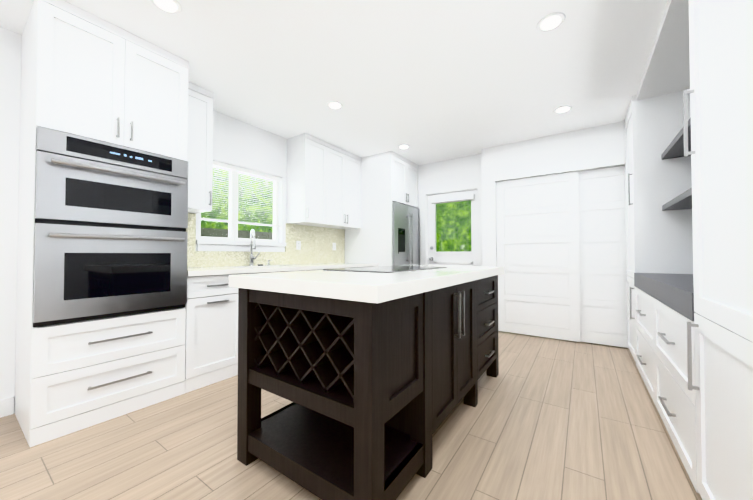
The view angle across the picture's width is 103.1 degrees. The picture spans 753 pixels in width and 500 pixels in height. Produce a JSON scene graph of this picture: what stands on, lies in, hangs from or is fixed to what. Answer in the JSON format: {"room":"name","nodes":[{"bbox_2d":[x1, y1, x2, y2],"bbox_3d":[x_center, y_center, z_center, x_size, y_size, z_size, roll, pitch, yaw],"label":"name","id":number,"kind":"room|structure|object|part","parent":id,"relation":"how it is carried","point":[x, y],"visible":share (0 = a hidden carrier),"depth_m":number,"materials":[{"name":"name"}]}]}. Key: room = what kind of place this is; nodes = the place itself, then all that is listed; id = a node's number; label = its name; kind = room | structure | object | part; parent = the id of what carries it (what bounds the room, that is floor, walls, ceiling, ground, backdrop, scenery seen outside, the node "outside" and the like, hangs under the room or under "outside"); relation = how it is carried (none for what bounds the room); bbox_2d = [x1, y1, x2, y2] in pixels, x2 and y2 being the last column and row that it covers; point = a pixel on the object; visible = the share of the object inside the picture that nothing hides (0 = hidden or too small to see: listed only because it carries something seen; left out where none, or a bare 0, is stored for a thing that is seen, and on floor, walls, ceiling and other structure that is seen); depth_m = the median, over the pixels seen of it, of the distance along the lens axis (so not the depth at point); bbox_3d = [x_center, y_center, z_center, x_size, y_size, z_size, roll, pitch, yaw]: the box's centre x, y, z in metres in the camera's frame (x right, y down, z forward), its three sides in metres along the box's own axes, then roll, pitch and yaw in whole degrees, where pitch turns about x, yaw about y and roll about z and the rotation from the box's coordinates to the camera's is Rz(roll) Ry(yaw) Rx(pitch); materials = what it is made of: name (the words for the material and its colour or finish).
{"room":"kitchen","nodes":[
{"label":"kitchen","id":0,"kind":"room"},
{"bbox_2d":[0,26,335,411],"bbox_3d":[-2.036,-0.175,2.590,0.160,2.500,7.250,-1,-1,35],"label":"wall","id":1,"kind":"structure","parent":0,"point":[236,140],"depth_m":1.96,"materials":[{"name":"white paint"}]},
{"bbox_2d":[0,396,13,417],"bbox_3d":[-3.138,0.992,0.825,0.014,0.110,2.725,-1,-1,35],"label":"baseboard","id":2,"kind":"structure","parent":1,"relation":"attached to","point":[6,406],"depth_m":1.92,"materials":[{"name":"white paint"}]},
{"bbox_2d":[187,82,213,212],"bbox_3d":[-1.689,-0.888,2.642,0.360,1.068,0.328,-1,-1,35],"label":"upper cabinet","id":3,"kind":"object","parent":1,"relation":"attached to","point":[200,139],"visible":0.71,"depth_m":2.61,"materials":[{"name":"white paint"}]},
{"bbox_2d":[195,155,285,251],"bbox_3d":[-1.495,-0.465,3.345,0.195,0.965,1.050,-1,-1,35],"label":"window","id":4,"kind":"structure","parent":1,"relation":"in","point":[224,245],"depth_m":3.30,"materials":[{"name":"white paint"}]},
{"bbox_2d":[200,161,280,226],"bbox_3d":[-1.474,-0.597,3.333,0.050,0.607,0.952,-1,-1,35],"label":"window blind slats","id":5,"kind":"object","parent":4,"relation":"attached to","point":[241,170],"visible":0.77,"depth_m":3.32,"materials":[{"name":"white plastic"}]},
{"bbox_2d":[186,213,344,267],"bbox_3d":[-1.214,-0.079,3.626,0.010,0.515,2.508,-1,-1,35],"label":"backsplash","id":6,"kind":"structure","parent":1,"relation":"attached to","point":[316,244],"depth_m":3.81,"materials":[{"name":"tile"}]},
{"bbox_2d":[296,241,300,249],"bbox_3d":[-1.016,-0.061,3.895,0.008,0.115,0.072,-1,-1,35],"label":"electrical outlet","id":7,"kind":"object","parent":6,"relation":"attached to","point":[298,245],"visible":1,"depth_m":3.89,"materials":[{"name":"white plastic"}]},
{"bbox_2d":[287,133,361,228],"bbox_3d":[-0.665,-0.864,4.121,0.360,1.068,1.110,-1,-1,35],"label":"upper cabinet","id":8,"kind":"object","parent":1,"relation":"attached to","point":[323,183],"visible":1,"depth_m":3.84,"materials":[{"name":"white paint"}]},
{"bbox_2d":[0,0,667,164],"bbox_3d":[-0.134,-1.470,1.659,4.450,0.060,7.850,-1,-1,35],"label":"ceiling","id":9,"kind":"structure","parent":0,"point":[429,81],"depth_m":2.28,"materials":[{"name":"white paint"}]},
{"bbox_2d":[150,0,181,13],"bbox_3d":[-1.227,-1.434,1.740,0.159,0.008,0.159,-1,-1,35],"label":"recessed light","id":10,"kind":"object","parent":9,"relation":"in","point":[172,6],"visible":1,"depth_m":1.75,"materials":[{"name":"white paint"}]},
{"bbox_2d":[327,101,342,108],"bbox_3d":[-0.408,-1.415,2.924,0.159,0.008,0.159,-1,-1,35],"label":"recessed light","id":11,"kind":"object","parent":9,"relation":"in","point":[335,104],"visible":1,"depth_m":2.90,"materials":[{"name":"white paint"}]},
{"bbox_2d":[398,144,409,148],"bbox_3d":[0.372,-1.397,4.051,0.159,0.008,0.159,-1,-1,35],"label":"recessed light","id":12,"kind":"object","parent":9,"relation":"in","point":[404,146],"visible":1,"depth_m":4.03,"materials":[{"name":"white paint"}]},
{"bbox_2d":[536,12,565,31],"bbox_3d":[1.097,-1.432,1.883,0.159,0.008,0.159,-1,-1,35],"label":"recessed light","id":13,"kind":"object","parent":9,"relation":"in","point":[551,21],"visible":1,"depth_m":1.87,"materials":[{"name":"white paint"}]},
{"bbox_2d":[554,105,571,112],"bbox_3d":[1.877,-1.414,3.010,0.159,0.008,0.159,-1,-1,35],"label":"recessed light","id":14,"kind":"object","parent":9,"relation":"in","point":[565,108],"visible":1,"depth_m":3.00,"materials":[{"name":"white paint"}]},
{"bbox_2d":[0,331,701,499],"bbox_3d":[-0.134,1.089,1.618,4.450,0.060,7.850,-1,-1,35],"label":"floor","id":15,"kind":"structure","parent":0,"point":[545,418],"depth_m":1.59,"materials":[{"name":"brown wood"}]},
{"bbox_2d":[14,0,188,446],"bbox_3d":[-1.881,-0.182,2.100,0.647,2.498,0.760,-1,-1,35],"label":"tall cabinet","id":16,"kind":"object","parent":15,"relation":"on","point":[84,73],"visible":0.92,"depth_m":1.84,"materials":[{"name":"white paint"}]},
{"bbox_2d":[33,126,188,326],"bbox_3d":[-1.835,-0.119,2.067,0.644,1.091,0.752,-1,-1,35],"label":"wall oven","id":17,"kind":"object","parent":16,"relation":"in","point":[110,232],"visible":0.96,"depth_m":1.84,"materials":[{"name":"silver metal"}]},
{"bbox_2d":[185,273,252,392],"bbox_3d":[-1.532,0.641,2.620,0.616,0.870,0.512,-1,-1,35],"label":"base cabinet","id":18,"kind":"object","parent":15,"relation":"on","point":[211,340],"depth_m":2.39,"materials":[{"name":"white paint"}]},
{"bbox_2d":[253,269,320,273],"bbox_3d":[-1.176,0.649,3.134,0.616,0.870,0.973,-1,-1,35],"label":"base cabinet","id":19,"kind":"object","parent":15,"relation":"on","point":[315,269],"depth_m":3.00,"materials":[{"name":"white paint"}]},
{"bbox_2d":[187,263,377,275],"bbox_3d":[-0.952,0.305,3.439,0.643,0.256,2.508,-1,-1,35],"label":"countertop","id":20,"kind":"structure","parent":19,"relation":"on","point":[199,271],"depth_m":2.92,"materials":[{"name":"white stone"}]},
{"bbox_2d":[249,229,259,265],"bbox_3d":[-1.314,-0.025,3.227,0.205,0.396,0.160,-1,-1,35],"label":"faucet","id":21,"kind":"object","parent":20,"relation":"on","point":[252,243],"visible":1,"depth_m":3.26,"materials":[{"name":"silver metal"}]},
{"bbox_2d":[237,275,498,499],"bbox_3d":[0.175,0.632,2.050,0.899,0.868,1.880,-1,-1,35],"label":"kitchen island","id":22,"kind":"object","parent":15,"relation":"on","point":[351,380],"depth_m":1.36,"materials":[{"name":"brown wood"}]},
{"bbox_2d":[229,265,503,303],"bbox_3d":[0.180,0.167,2.061,0.920,0.060,1.950,-1,-1,35],"label":"island countertop","id":23,"kind":"structure","parent":22,"relation":"on","point":[374,287],"depth_m":1.31,"materials":[{"name":"white stone"}]},
{"bbox_2d":[323,265,445,272],"bbox_3d":[0.111,0.136,2.224,0.520,0.005,0.900,-1,-1,35],"label":"cooktop","id":24,"kind":"object","parent":23,"relation":"in","point":[388,269],"visible":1,"depth_m":2.13,"materials":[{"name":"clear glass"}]},
{"bbox_3d":[0.296,0.557,2.226,0.899,0.704,1.291,-1,-1,35],"label":"front of the kitchen island","id":25,"kind":"part","parent":22,"relation":"part of","materials":[{"name":"brown wood"}]},
{"bbox_2d":[345,151,417,265],"bbox_3d":[0.106,-0.139,4.761,0.888,2.498,0.835,-1,-1,35],"label":"cabinet","id":26,"kind":"object","parent":15,"relation":"on","point":[388,178],"visible":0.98,"depth_m":4.38,"materials":[{"name":"white paint"}]},
{"bbox_2d":[392,202,419,265],"bbox_3d":[0.158,0.220,4.731,0.904,1.780,0.782,-1,-1,35],"label":"refrigerator","id":27,"kind":"object","parent":15,"relation":"on","point":[405,235],"visible":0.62,"depth_m":4.44,"materials":[{"name":"silver metal"}]},
{"bbox_2d":[624,89,692,361],"bbox_3d":[2.766,-0.170,2.828,0.630,2.498,0.626,-1,-1,35],"label":"pantry","id":28,"kind":"object","parent":15,"relation":"on","point":[658,240],"visible":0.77,"depth_m":2.66,"materials":[{"name":"white paint"}]},
{"bbox_2d":[634,0,698,492],"bbox_3d":[2.085,-0.186,1.844,0.630,2.498,1.762,-1,-1,35],"label":"built-in cabinet","id":29,"kind":"object","parent":15,"relation":"on","point":[664,309],"visible":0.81,"depth_m":1.89,"materials":[{"name":"white paint"}]},
{"bbox_2d":[683,0,752,499],"bbox_3d":[1.234,-0.206,0.615,0.630,2.498,1.222,-1,-1,35],"label":"pantry","id":30,"kind":"object","parent":15,"relation":"on","point":[720,91],"visible":1,"depth_m":1.03,"materials":[{"name":"white paint"}]},
{"bbox_2d":[418,153,481,264],"bbox_3d":[0.731,-0.137,4.937,2.120,2.500,0.160,-1,-1,35],"label":"wall","id":31,"kind":"structure","parent":0,"point":[461,170],"depth_m":4.60,"materials":[{"name":"white paint"}]},
{"bbox_2d":[421,181,481,265],"bbox_3d":[1.176,0.063,4.610,1.000,2.090,0.186,-1,-1,35],"label":"door frame","id":32,"kind":"structure","parent":31,"relation":"attached to","point":[426,193],"depth_m":4.62,"materials":[{"name":"white paint"}]},
{"bbox_2d":[428,190,477,265],"bbox_3d":[1.138,0.112,4.555,0.788,1.978,0.109,-1,-1,35],"label":"back door","id":33,"kind":"structure","parent":31,"relation":"in","point":[463,258],"depth_m":4.55,"materials":[{"name":"white paint"}]},
{"bbox_2d":[482,121,624,266],"bbox_3d":[2.456,-0.160,3.519,2.330,2.500,0.150,-1,-1,35],"label":"wall","id":34,"kind":"structure","parent":0,"point":[597,142],"depth_m":3.71,"materials":[{"name":"white paint"}]},
{"bbox_2d":[496,171,580,341],"bbox_3d":[2.012,0.076,3.785,0.927,2.012,0.028,-1,-1,35],"label":"sliding door","id":35,"kind":"structure","parent":34,"relation":"in","point":[537,236],"depth_m":3.75,"materials":[{"name":"white paint"}]},
{"bbox_2d":[493,155,624,180],"bbox_3d":[2.142,-0.978,3.645,1.365,0.090,0.022,-1,-1,35],"label":"trim","id":36,"kind":"structure","parent":34,"relation":"attached to","point":[603,162],"depth_m":3.57,"materials":[{"name":"white paint"}]},
{"bbox_2d":[579,165,627,347],"bbox_3d":[2.792,0.068,3.287,1.052,2.012,0.028,-1,-1,35],"label":"sliding door","id":37,"kind":"structure","parent":34,"relation":"in","point":[602,246],"depth_m":3.41,"materials":[{"name":"white paint"}]},
{"label":"outside","id":38,"kind":"structure","parent":0,"visible":0},
{"bbox_2d":[201,228,272,239],"bbox_3d":[-3.039,0.870,4.453,0.050,2.470,10.000,-1,-1,35],"label":"fence","id":39,"kind":"object","parent":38,"point":[245,234],"depth_m":5.29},
{"bbox_2d":[201,168,272,232],"bbox_3d":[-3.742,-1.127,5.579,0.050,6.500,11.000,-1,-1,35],"label":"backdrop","id":40,"kind":"structure","parent":38,"point":[220,225],"depth_m":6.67,"materials":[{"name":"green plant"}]},
{"bbox_2d":[436,200,470,251],"bbox_3d":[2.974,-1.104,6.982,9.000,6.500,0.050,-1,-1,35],"label":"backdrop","id":41,"kind":"structure","parent":38,"point":[445,226],"depth_m":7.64,"materials":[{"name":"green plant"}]}
]}

